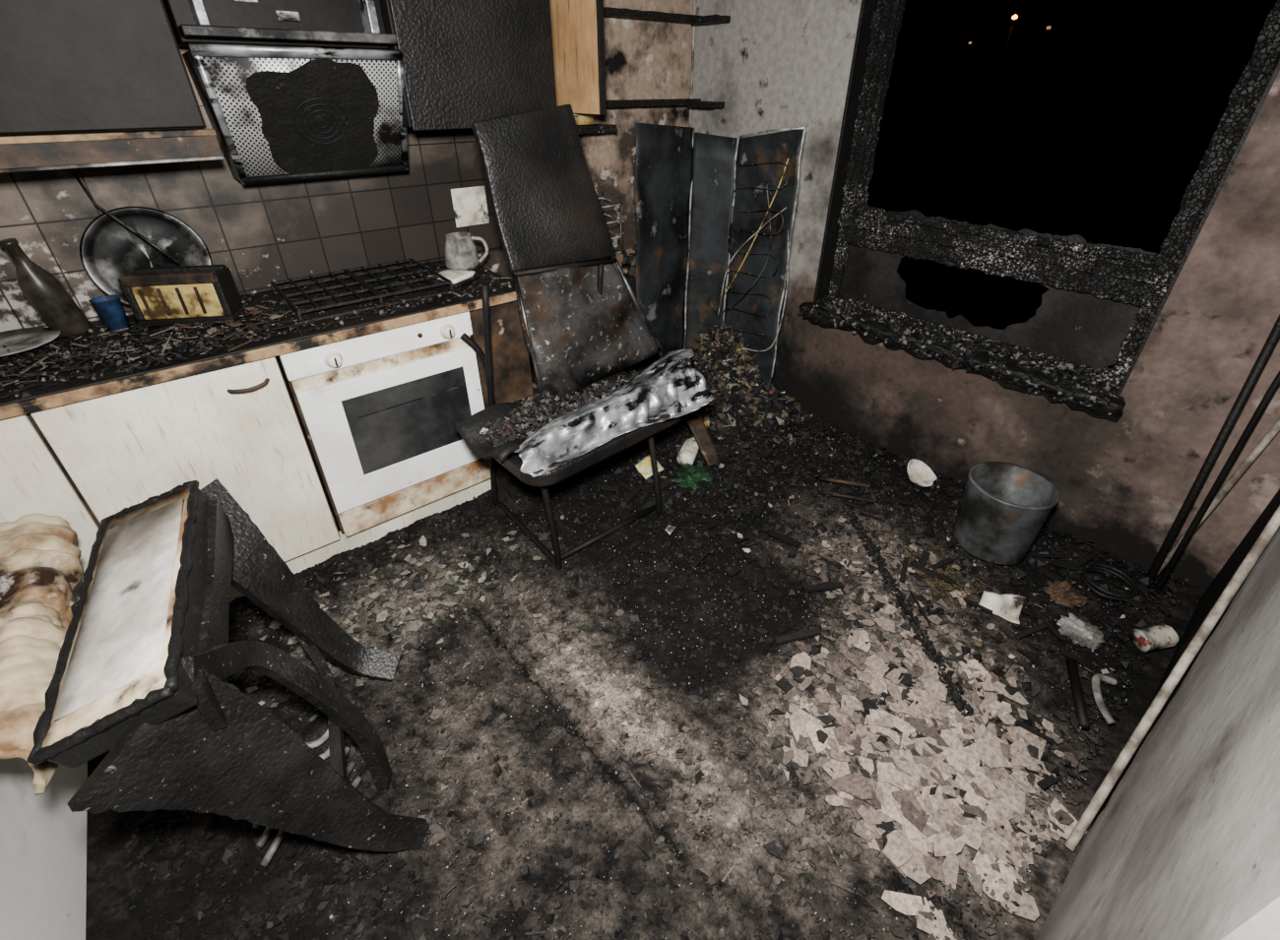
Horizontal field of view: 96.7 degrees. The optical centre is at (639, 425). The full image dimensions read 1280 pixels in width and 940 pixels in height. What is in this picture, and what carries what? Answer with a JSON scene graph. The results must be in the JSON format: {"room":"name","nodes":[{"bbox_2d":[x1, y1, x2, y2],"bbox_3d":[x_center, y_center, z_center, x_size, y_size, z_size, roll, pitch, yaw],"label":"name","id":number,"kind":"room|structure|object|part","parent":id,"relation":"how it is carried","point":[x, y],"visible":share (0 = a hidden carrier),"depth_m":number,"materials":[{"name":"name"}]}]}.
{"room":"fire-damaged room","nodes":[
{"label":"fire-damaged room","id":0,"kind":"room"},
{"bbox_2d":[178,0,693,394],"bbox_3d":[-1.072,-1.026,2.349,3.850,2.500,0.150,-23,38,-33],"label":"wall","id":1,"kind":"structure","parent":0,"point":[645,59],"depth_m":2.87,"materials":[{"name":"paint"}]},
{"bbox_2d":[0,0,224,173],"bbox_3d":[-1.803,-1.029,1.249,1.205,0.862,0.347,-23,38,-33],"label":"upper cabinet","id":2,"kind":"object","parent":1,"relation":"attached to","point":[67,66],"visible":1,"depth_m":1.47,"materials":[{"name":"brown wood"}]},
{"bbox_2d":[0,105,503,331],"bbox_3d":[-1.501,-0.755,1.975,2.298,0.620,0.016,-23,38,-33],"label":"tile backsplash","id":3,"kind":"structure","parent":1,"relation":"attached to","point":[265,233],"depth_m":2.11,"materials":[{"name":"tile"}]},
{"bbox_2d":[69,169,179,263],"bbox_3d":[-1.618,-0.651,1.783,0.226,0.284,0.030,2,31,3],"label":"ladle","id":4,"kind":"object","parent":3,"relation":"hanging from","point":[72,170],"visible":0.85,"depth_m":1.78,"materials":[{"name":"metal"}]},
{"bbox_2d":[162,0,409,185],"bbox_3d":[-1.093,-1.212,1.794,0.605,0.809,0.371,-23,38,-33],"label":"extractor hood","id":5,"kind":"object","parent":1,"relation":"attached to","point":[288,90],"visible":0.99,"depth_m":1.77,"materials":[{"name":"metal"}]},
{"bbox_3d":[-1.197,-1.261,1.462,0.025,0.385,0.080,-23,38,-33],"label":"visor post","id":6,"kind":"part","parent":5,"relation":"part of","materials":[{"name":"silver metal"}]},
{"bbox_3d":[-1.261,-0.918,1.717,0.022,0.383,0.255,-16,35,-25],"label":"frame","id":7,"kind":"part","parent":5,"relation":"part of","materials":[{"name":"silver metal"}]},
{"bbox_3d":[-0.993,-1.109,1.691,0.570,0.029,0.026,-23,38,-33],"label":"frame","id":8,"kind":"part","parent":5,"relation":"part of","materials":[{"name":"silver metal"}]},
{"bbox_3d":[-1.060,-1.011,1.872,0.580,0.371,0.240,-23,38,-33],"label":"filter panel","id":9,"kind":"part","parent":5,"relation":"part of","materials":[{"name":"silver metal"}]},
{"bbox_3d":[-1.108,-0.905,2.041,0.560,0.027,0.025,-23,38,-33],"label":"frame","id":10,"kind":"part","parent":5,"relation":"part of","materials":[{"name":"metal"}]},
{"bbox_3d":[-0.849,-1.408,1.707,0.025,0.385,0.080,-23,38,-33],"label":"visor post","id":11,"kind":"part","parent":5,"relation":"part of","materials":[{"name":"silver metal"}]},
{"bbox_3d":[-0.840,-1.097,2.013,0.021,0.383,0.253,-18,35,-27],"label":"frame","id":12,"kind":"part","parent":5,"relation":"part of","materials":[{"name":"silver metal"}]},
{"bbox_2d":[379,0,556,130],"bbox_3d":[-0.667,-1.536,2.042,0.595,0.810,0.335,-23,38,-33],"label":"upper cabinet","id":13,"kind":"object","parent":1,"relation":"attached to","point":[466,62],"visible":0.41,"depth_m":2.01,"materials":[{"name":"wood"}]},
{"bbox_2d":[549,0,730,133],"bbox_3d":[0.014,-1.741,2.567,0.934,1.100,0.373,-23,38,-33],"label":"open shelf unit","id":14,"kind":"object","parent":1,"relation":"attached to","point":[577,26],"visible":0.92,"depth_m":2.43,"materials":[{"name":"brown wood"}]},
{"bbox_2d":[573,113,594,125],"bbox_3d":[-0.278,-1.423,2.629,0.122,0.052,0.092,-23,38,-33],"label":"cardboard box","id":15,"kind":"object","parent":14,"relation":"on","point":[580,118],"visible":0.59,"depth_m":2.60,"materials":[{"name":"cardboard"}]},
{"bbox_3d":[-0.285,-1.384,2.652,0.330,0.032,0.165,-23,38,-33],"label":"bracket shelf","id":16,"kind":"part","parent":14,"relation":"part of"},
{"bbox_3d":[0.027,-1.558,2.759,0.822,0.041,0.281,-23,38,-33],"label":"shelf","id":17,"kind":"part","parent":14,"relation":"part of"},
{"bbox_3d":[0.027,-1.863,2.576,0.824,0.041,0.281,-23,38,-33],"label":"shelf","id":18,"kind":"part","parent":14,"relation":"part of","materials":[{"name":"black wood"}]},
{"bbox_2d":[85,422,1201,939],"bbox_3d":[0.016,0.763,1.787,3.450,0.041,3.400,-23,38,-33],"label":"floor","id":19,"kind":"structure","parent":0,"point":[107,900],"depth_m":1.60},
{"bbox_2d":[0,513,87,939],"bbox_3d":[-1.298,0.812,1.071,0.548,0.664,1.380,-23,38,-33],"label":"washing machine","id":20,"kind":"object","parent":19,"relation":"on","point":[43,843],"visible":0.81,"depth_m":1.19,"materials":[{"name":"white metal"}]},
{"bbox_2d":[0,356,491,602],"bbox_3d":[-1.495,0.119,2.030,1.780,0.865,0.628,-23,38,-33],"label":"base cabinet","id":21,"kind":"object","parent":19,"relation":"on","point":[83,463],"visible":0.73,"depth_m":1.69,"materials":[{"name":"beige laminate"}]},
{"bbox_3d":[-1.787,0.378,1.502,0.545,0.755,0.018,-23,38,-33],"label":"door panel","id":22,"kind":"part","parent":21,"relation":"part of","materials":[{"name":"beige laminate"}]},
{"bbox_3d":[-1.353,0.194,1.808,0.560,0.755,0.018,-23,38,-33],"label":"door panel","id":23,"kind":"part","parent":21,"relation":"part of","materials":[{"name":"beige laminate"}]},
{"bbox_3d":[-1.190,-0.118,1.734,0.116,0.017,0.039,-23,38,-33],"label":"door handle","id":24,"kind":"part","parent":21,"relation":"part of","materials":[{"name":"brown metal"}]},
{"bbox_2d":[0,259,516,420],"bbox_3d":[-1.403,-0.323,1.857,2.037,0.072,0.623,-23,38,-33],"label":"countertop","id":25,"kind":"structure","parent":21,"relation":"on","point":[99,361],"depth_m":1.72,"materials":[{"name":"brown wood"}]},
{"bbox_2d":[0,326,60,357],"bbox_3d":[-1.860,-0.236,1.671,0.246,0.019,0.247,-23,38,-33],"label":"dinner plate","id":26,"kind":"object","parent":25,"relation":"on","point":[18,341],"visible":1,"depth_m":1.72,"materials":[{"name":"grey ceramic"}]},
{"bbox_2d":[0,238,91,338],"bbox_3d":[-1.795,-0.416,1.722,0.108,0.301,0.100,-23,38,-33],"label":"glass bottle","id":27,"kind":"object","parent":25,"relation":"on","point":[47,295],"visible":0.97,"depth_m":1.70,"materials":[{"name":"brown glass"}]},
{"bbox_2d":[88,294,129,332],"bbox_3d":[-1.669,-0.353,1.798,0.076,0.102,0.075,-23,38,-33],"label":"plastic cup","id":28,"kind":"object","parent":25,"relation":"on","point":[109,308],"visible":0.96,"depth_m":1.78,"materials":[{"name":"blue plastic"}]},
{"bbox_2d":[79,206,212,306],"bbox_3d":[-1.631,-0.553,1.893,0.335,0.325,0.091,-23,38,-33],"label":"round tray","id":29,"kind":"object","parent":25,"relation":"on","point":[109,250],"visible":0.7,"depth_m":1.87,"materials":[{"name":"metal"}]},
{"bbox_2d":[118,264,245,326],"bbox_3d":[-1.485,-0.424,1.855,0.282,0.167,0.102,-5,31,-8],"label":"toaster","id":30,"kind":"object","parent":25,"relation":"on","point":[157,296],"visible":1,"depth_m":1.82,"materials":[{"name":"metal"}]},
{"bbox_2d":[270,257,455,323],"bbox_3d":[-1.044,-0.523,2.143,0.540,0.044,0.440,-23,38,-33],"label":"grate","id":31,"kind":"object","parent":25,"relation":"in","point":[335,301],"visible":0.98,"depth_m":2.11,"materials":[{"name":"black metal"}]},
{"bbox_3d":[-1.221,-0.527,2.152,0.090,0.018,0.090,-23,38,-33],"label":"burner","id":32,"kind":"part","parent":31,"relation":"part of","materials":[{"name":"black metal"}]},
{"bbox_3d":[-1.081,-0.439,2.007,0.090,0.018,0.090,-23,38,-33],"label":"burner","id":33,"kind":"part","parent":31,"relation":"part of","materials":[{"name":"black metal"}]},
{"bbox_3d":[-1.020,-0.612,2.294,0.090,0.018,0.090,-23,38,-33],"label":"burner","id":34,"kind":"part","parent":31,"relation":"part of","materials":[{"name":"black metal"}]},
{"bbox_3d":[-0.880,-0.524,2.148,0.090,0.018,0.090,-23,38,-33],"label":"burner","id":35,"kind":"part","parent":31,"relation":"part of","materials":[{"name":"black metal"}]},
{"bbox_2d":[427,268,479,287],"bbox_3d":[-0.743,-0.597,2.264,0.187,0.028,0.141,20,36,29],"label":"open book","id":36,"kind":"object","parent":25,"relation":"on","point":[457,277],"visible":0.87,"depth_m":2.25,"materials":[{"name":"paper"}]},
{"bbox_2d":[444,231,488,270],"bbox_3d":[-0.746,-0.739,2.405,0.168,0.140,0.140,-23,38,-33],"label":"jug","id":37,"kind":"object","parent":25,"relation":"on","point":[460,249],"visible":0.98,"depth_m":2.36,"materials":[{"name":"grey ceramic"}]},
{"bbox_3d":[-0.672,-0.744,2.401,0.063,0.111,0.015,-3,31,-5],"label":"jug handle","id":38,"kind":"part","parent":37,"relation":"part of","materials":[{"name":"grey ceramic"}]},
{"bbox_2d":[276,311,490,536],"bbox_3d":[-1.030,-0.112,2.316,0.665,0.766,0.635,-23,38,-33],"label":"built-in oven","id":39,"kind":"object","parent":21,"relation":"in","point":[377,414],"visible":0.81,"depth_m":2.08,"materials":[{"name":"white metal"}]},
{"bbox_3d":[-0.998,-0.213,1.859,0.054,0.054,0.030,-23,38,-33],"label":"knob","id":40,"kind":"part","parent":39,"relation":"part of","materials":[{"name":"white plastic"}]},
{"bbox_3d":[-0.884,-0.291,1.969,0.630,0.101,0.034,-23,38,-33],"label":"control panel","id":41,"kind":"part","parent":39,"relation":"part of","materials":[{"name":"white metal"}]},
{"bbox_3d":[-0.882,0.272,2.305,0.617,0.110,0.024,-23,38,-33],"label":"drawer","id":42,"kind":"part","parent":39,"relation":"part of","materials":[{"name":"white metal"}]},
{"bbox_3d":[-0.696,-0.340,2.071,0.054,0.054,0.030,-23,38,-33],"label":"knob","id":43,"kind":"part","parent":39,"relation":"part of","materials":[{"name":"white plastic"}]},
{"bbox_3d":[-0.623,-0.250,2.178,0.094,0.229,0.039,-17,35,-27],"label":"hanging oven handle","id":44,"kind":"part","parent":39,"relation":"part of","materials":[{"name":"black metal"}]},
{"bbox_2d":[469,300,533,491],"bbox_3d":[-0.732,-0.220,2.594,0.225,0.865,0.580,-23,38,-33],"label":"base cabinet","id":45,"kind":"object","parent":19,"relation":"on","point":[511,367],"visible":0.14,"depth_m":2.31,"materials":[{"name":"brown wood"}]},
{"bbox_2d":[453,104,682,570],"bbox_3d":[-0.294,-0.300,2.089,0.869,1.516,0.626,-23,38,-33],"label":"chair","id":46,"kind":"object","parent":19,"relation":"on","point":[547,211],"visible":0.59,"depth_m":2.05,"materials":[{"name":"plastic"}]},
{"bbox_2d":[453,397,553,463],"bbox_3d":[-0.431,0.015,2.022,0.363,0.113,0.282,-23,38,-33],"label":"tray","id":47,"kind":"object","parent":46,"relation":"on","point":[496,431],"depth_m":1.99,"materials":[{"name":"black metal"}]},
{"bbox_3d":[-0.328,-0.859,2.072,0.489,0.539,0.152,-23,38,-33],"label":"backrest","id":48,"kind":"part","parent":46,"relation":"part of","materials":[{"name":"leather"}]},
{"bbox_3d":[-0.236,-0.027,2.249,0.760,0.070,0.500,-26,39,-36],"label":"seat","id":49,"kind":"part","parent":46,"relation":"part of","materials":[{"name":"plastic"}]},
{"bbox_2d":[512,256,664,402],"bbox_3d":[-0.209,-0.463,2.394,0.730,0.529,0.294,-23,38,-33],"label":"metal panel","id":50,"kind":"object","parent":46,"relation":"on","point":[576,336],"depth_m":2.27,"materials":[{"name":"metal"}]},
{"bbox_2d":[513,348,714,477],"bbox_3d":[-0.089,-0.080,2.119,0.891,0.212,0.258,-23,38,-33],"label":"metal sheet","id":51,"kind":"object","parent":46,"relation":"on","point":[672,382],"visible":1,"depth_m":2.10,"materials":[{"name":"silver metal"}]},
{"bbox_2d":[576,190,637,374],"bbox_3d":[-0.138,-0.602,2.982,0.655,1.120,0.476,-23,38,-33],"label":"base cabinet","id":52,"kind":"object","parent":19,"relation":"on","point":[626,260],"visible":0.19,"depth_m":2.80,"materials":[{"name":"wood"}]},
{"bbox_3d":[-0.190,-1.018,2.966,0.009,0.390,0.010,-23,38,-33],"label":"rack post","id":53,"kind":"part","parent":52,"relation":"part of","materials":[{"name":"metal"}]},
{"bbox_3d":[-0.093,-0.925,2.812,0.009,0.390,0.010,-23,38,-33],"label":"rack post","id":54,"kind":"part","parent":52,"relation":"part of","materials":[{"name":"metal"}]},
{"bbox_2d":[121,324,1195,939],"bbox_3d":[-0.020,0.391,1.974,2.979,0.487,2.671,-23,38,-33],"label":"debris","id":55,"kind":"object","parent":19,"relation":"on","point":[953,790],"visible":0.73,"depth_m":1.67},
{"bbox_2d":[27,478,429,867],"bbox_3d":[-0.910,0.575,1.390,0.549,0.726,0.824,-16,35,-25],"label":"stool","id":56,"kind":"object","parent":55,"relation":"on","point":[146,660],"visible":1,"depth_m":1.15,"materials":[{"name":"black wood"}]},
{"bbox_3d":[-1.055,0.337,1.177,0.176,0.076,0.579,-17,35,-26],"label":"white panel","id":57,"kind":"part","parent":56,"relation":"part of","materials":[{"name":"plastic"}]},
{"bbox_3d":[-1.043,0.366,1.204,0.225,0.131,0.703,-17,35,-26],"label":"box frame","id":58,"kind":"part","parent":56,"relation":"part of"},
{"bbox_3d":[-0.738,0.733,1.167,0.464,0.685,0.156,-14,34,-22],"label":"leg","id":59,"kind":"part","parent":56,"relation":"part of","materials":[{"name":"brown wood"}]},
{"bbox_3d":[-0.741,0.660,1.263,0.208,0.682,0.235,-7,32,-11],"label":"leg","id":60,"kind":"part","parent":56,"relation":"part of","materials":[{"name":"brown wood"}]},
{"bbox_3d":[-0.968,0.491,1.575,0.445,0.666,0.202,5,31,9],"label":"leg","id":61,"kind":"part","parent":56,"relation":"part of","materials":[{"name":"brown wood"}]},
{"bbox_2d":[635,454,664,479],"bbox_3d":[0.039,0.190,2.650,0.121,0.036,0.111,-23,38,-33],"label":"packet","id":62,"kind":"object","parent":55,"relation":"on","point":[644,467],"visible":0.78,"depth_m":2.64,"materials":[{"name":"yellow paper"}]},
{"bbox_2d":[664,523,675,535],"bbox_3d":[0.118,0.417,2.288,0.033,0.014,0.057,15,34,23],"label":"packet","id":63,"kind":"object","parent":55,"relation":"on","point":[670,529],"visible":1,"depth_m":2.29,"materials":[{"name":"white paper"}]},
{"bbox_2d":[676,435,699,465],"bbox_3d":[0.239,0.115,2.735,0.082,0.097,0.187,11,33,18],"label":"plastic bottle","id":64,"kind":"object","parent":55,"relation":"on","point":[688,452],"visible":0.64,"depth_m":2.68,"materials":[{"name":"plastic"}]},
{"bbox_2d":[686,418,721,465],"bbox_3d":[0.305,0.076,2.709,0.076,0.171,0.200,-18,36,-28],"label":"board","id":65,"kind":"object","parent":55,"relation":"on","point":[697,426],"visible":1,"depth_m":2.70,"materials":[{"name":"brown wood"}]},
{"bbox_2d":[815,475,876,503],"bbox_3d":[0.908,0.281,2.518,0.261,0.022,0.125,10,32,16],"label":"wood frame","id":66,"kind":"object","parent":55,"relation":"on","point":[872,499],"visible":1,"depth_m":2.50,"materials":[{"name":"brown wood"}]},
{"bbox_3d":[0.801,0.262,2.549,0.020,0.022,0.107,5,31,8],"label":"rail","id":67,"kind":"part","parent":66,"relation":"part of","materials":[{"name":"brown wood"}]},
{"bbox_3d":[0.917,0.254,2.563,0.225,0.022,0.020,10,32,16],"label":"rail","id":68,"kind":"part","parent":66,"relation":"part of","materials":[{"name":"brown wood"}]},
{"bbox_3d":[0.899,0.308,2.473,0.225,0.022,0.020,10,32,16],"label":"rail","id":69,"kind":"part","parent":66,"relation":"part of","materials":[{"name":"brown wood"}]},
{"bbox_3d":[1.015,0.299,2.488,0.020,0.022,0.107,5,31,8],"label":"rail","id":70,"kind":"part","parent":66,"relation":"part of","materials":[{"name":"brown wood"}]},
{"bbox_2d":[848,510,973,722],"bbox_3d":[0.908,0.597,2.000,0.069,0.045,0.927,-2,31,-3],"label":"batten","id":71,"kind":"object","parent":55,"relation":"on","point":[951,688],"visible":1,"depth_m":1.89,"materials":[{"name":"black wood"}]},
{"bbox_2d":[906,458,937,487],"bbox_3d":[1.238,0.221,2.514,0.129,0.096,0.129,-23,38,-33],"label":"bowl","id":72,"kind":"object","parent":55,"relation":"on","point":[920,474],"visible":1,"depth_m":2.54,"materials":[{"name":"ceramic"}]},
{"bbox_2d":[953,461,1059,566],"bbox_3d":[1.377,0.336,2.171,0.288,0.288,0.290,-23,38,-33],"label":"bucket","id":73,"kind":"object","parent":55,"relation":"on","point":[1004,507],"visible":1,"depth_m":2.12,"materials":[{"name":"silver metal"}]},
{"bbox_2d":[1043,580,1088,609],"bbox_3d":[1.490,0.589,1.989,0.122,0.065,0.112,0,31,0],"label":"loaf","id":74,"kind":"object","parent":55,"relation":"on","point":[1062,593],"visible":1,"depth_m":1.97,"materials":[{"name":"brown food"}]},
{"bbox_2d":[1090,673,1118,724],"bbox_3d":[1.351,0.782,1.658,0.070,0.049,0.187,22,38,32],"label":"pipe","id":75,"kind":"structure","parent":55,"relation":"on","point":[1096,678],"depth_m":1.65,"materials":[{"name":"grey plastic"}]},
{"bbox_2d":[1128,622,1179,652],"bbox_3d":[1.635,0.672,1.812,0.106,0.086,0.076,-3,31,-5],"label":"tin can","id":76,"kind":"object","parent":55,"relation":"on","point":[1154,637],"visible":1,"depth_m":1.79,"materials":[{"name":"white metal"}]},
{"bbox_2d":[1146,314,1279,588],"bbox_3d":[1.843,0.017,1.790,0.024,1.250,0.153,7,32,12],"label":"pole","id":77,"kind":"object","parent":55,"relation":"on","point":[1273,338],"visible":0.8,"depth_m":1.80,"materials":[{"name":"black metal"}]},
{"bbox_2d":[669,462,714,492],"bbox_3d":[0.234,0.234,2.583,0.195,0.067,0.185,-23,38,-33],"label":"bag","id":78,"kind":"object","parent":19,"relation":"on","point":[688,476],"visible":1,"depth_m":2.56,"materials":[{"name":"plastic"}]},
{"bbox_2d":[634,122,806,393],"bbox_3d":[0.351,-0.758,2.931,0.746,1.440,0.388,1,31,2],"label":"fridge","id":79,"kind":"object","parent":19,"relation":"on","point":[715,215],"visible":0.92,"depth_m":2.82,"materials":[{"name":"metal"}]},
{"bbox_3d":[0.122,-0.761,2.936,0.032,1.440,0.452,22,37,32],"label":"panel","id":80,"kind":"part","parent":79,"relation":"part of","materials":[{"name":"grey metal"}]},
{"bbox_3d":[0.364,-0.805,3.068,0.225,1.381,0.030,13,34,21],"label":"panel","id":81,"kind":"part","parent":79,"relation":"part of","materials":[{"name":"grey metal"}]},
{"bbox_3d":[0.581,-0.735,2.893,0.048,1.401,0.361,-24,38,-34],"label":"bent panel","id":82,"kind":"part","parent":79,"relation":"part of","materials":[{"name":"grey metal"}]},
{"bbox_2d":[976,590,1024,624],"bbox_3d":[1.242,0.608,1.956,0.127,0.066,0.096,18,35,27],"label":"paper","id":83,"kind":"object","parent":19,"relation":"on","point":[1007,607],"visible":1,"depth_m":1.94,"materials":[{"name":"paper"}]},
{"bbox_2d":[1066,657,1089,730],"bbox_3d":[1.288,0.784,1.675,0.026,0.035,0.243,14,34,22],"label":"pipe","id":84,"kind":"object","parent":19,"relation":"on","point":[1080,707],"visible":1,"depth_m":1.66,"materials":[{"name":"black plastic"}]},
{"bbox_2d":[1056,613,1105,649],"bbox_3d":[1.436,0.672,1.855,0.131,0.048,0.132,-23,38,-33],"label":"foil","id":85,"kind":"object","parent":19,"relation":"on","point":[1081,633],"visible":1,"depth_m":1.84,"materials":[{"name":"grey metal"}]},
{"bbox_2d":[1080,562,1138,601],"bbox_3d":[1.676,0.560,2.033,0.161,0.049,0.163,-23,38,-33],"label":"coiled hose","id":86,"kind":"object","parent":19,"relation":"on","point":[1106,569],"visible":1,"depth_m":2.04,"materials":[{"name":"black rubber"}]},
{"bbox_2d":[1151,371,1279,596],"bbox_3d":[1.855,0.055,1.745,0.020,1.231,0.113,18,35,27],"label":"pole","id":87,"kind":"object","parent":19,"relation":"on","point":[1275,384],"visible":0.87,"depth_m":1.82,"materials":[{"name":"black metal"}]},
{"bbox_2d":[1153,416,1279,580],"bbox_3d":[1.899,0.117,1.786,0.120,1.082,0.022,7,32,12],"label":"handle","id":88,"kind":"object","parent":19,"relation":"on","point":[1271,433],"visible":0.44,"depth_m":1.81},
{"bbox_2d":[686,0,1279,596],"bbox_3d":[1.283,-1.010,2.321,0.250,2.500,2.890,-23,38,-33],"label":"wall","id":89,"kind":"structure","parent":0,"point":[1121,485],"depth_m":2.24,"materials":[{"name":"paint"}]},
{"bbox_2d":[799,299,1125,422],"bbox_3d":[1.311,-0.337,2.493,0.195,0.106,1.376,-23,38,-33],"label":"window sill","id":90,"kind":"structure","parent":89,"relation":"attached to","point":[1116,407],"depth_m":2.31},
{"bbox_2d":[797,295,1124,415],"bbox_3d":[1.301,-0.363,2.481,0.213,0.115,1.366,-23,38,-33],"label":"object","id":91,"kind":"structure","parent":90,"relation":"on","point":[966,348],"depth_m":2.37,"materials":[{"name":"black"}]},
{"bbox_2d":[813,0,1279,396],"bbox_3d":[1.338,-1.091,2.068,0.108,1.700,1.312,-23,38,-33],"label":"lining","id":92,"kind":"object","parent":89,"relation":"attached to","point":[867,7],"visible":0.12,"depth_m":2.42,"materials":[{"name":"black wood"}]},
{"bbox_2d":[827,0,1279,383],"bbox_3d":[1.396,-1.112,2.112,0.113,1.721,1.322,-23,38,-33],"label":"window","id":93,"kind":"structure","parent":89,"relation":"in","point":[1088,330],"depth_m":2.23,"materials":[{"name":"black wood"}]},
{"bbox_3d":[1.401,-0.557,2.457,0.008,0.285,1.170,-23,38,-33],"label":"burnt panel","id":94,"kind":"part","parent":93,"relation":"part of","materials":[{"name":"black wood"}]},
{"bbox_2d":[862,201,1158,255],"bbox_3d":[1.409,-0.816,2.309,0.004,0.031,1.140,-23,38,-33],"label":"glass","id":95,"kind":"object","parent":93,"relation":"attached to","point":[915,213],"visible":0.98,"depth_m":2.20,"materials":[{"name":"black glass"}]},
{"bbox_2d":[1036,488,1279,939],"bbox_3d":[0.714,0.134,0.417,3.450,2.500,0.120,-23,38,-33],"label":"door","id":96,"kind":"structure","parent":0,"point":[1184,845],"depth_m":0.84,"materials":[{"name":"paint"}]},
{"bbox_2d":[1064,505,1279,851],"bbox_3d":[1.333,0.510,1.355,0.834,0.844,0.024,-23,38,-33],"label":"trim","id":97,"kind":"structure","parent":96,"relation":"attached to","point":[1273,525],"depth_m":1.35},
{"label":"outside","id":98,"kind":"structure","parent":0,"visible":0},
{"bbox_2d":[866,0,1277,309],"bbox_3d":[17.444,-16.099,28.889,4.000,17.000,20.000,-23,38,-33],"label":"night sky","id":99,"kind":"structure","parent":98,"point":[1101,122],"depth_m":25.26,"materials":[{"name":"black"}]},
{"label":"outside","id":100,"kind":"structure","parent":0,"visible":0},
{"bbox_2d":[932,14,1017,309],"bbox_3d":[9.901,-6.925,17.360,0.140,9.150,0.140,-23,38,-33],"label":"street lamp","id":101,"kind":"object","parent":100,"point":[1011,28],"visible":0.93,"depth_m":16.45,"materials":[{"name":"black metal"}]}
]}

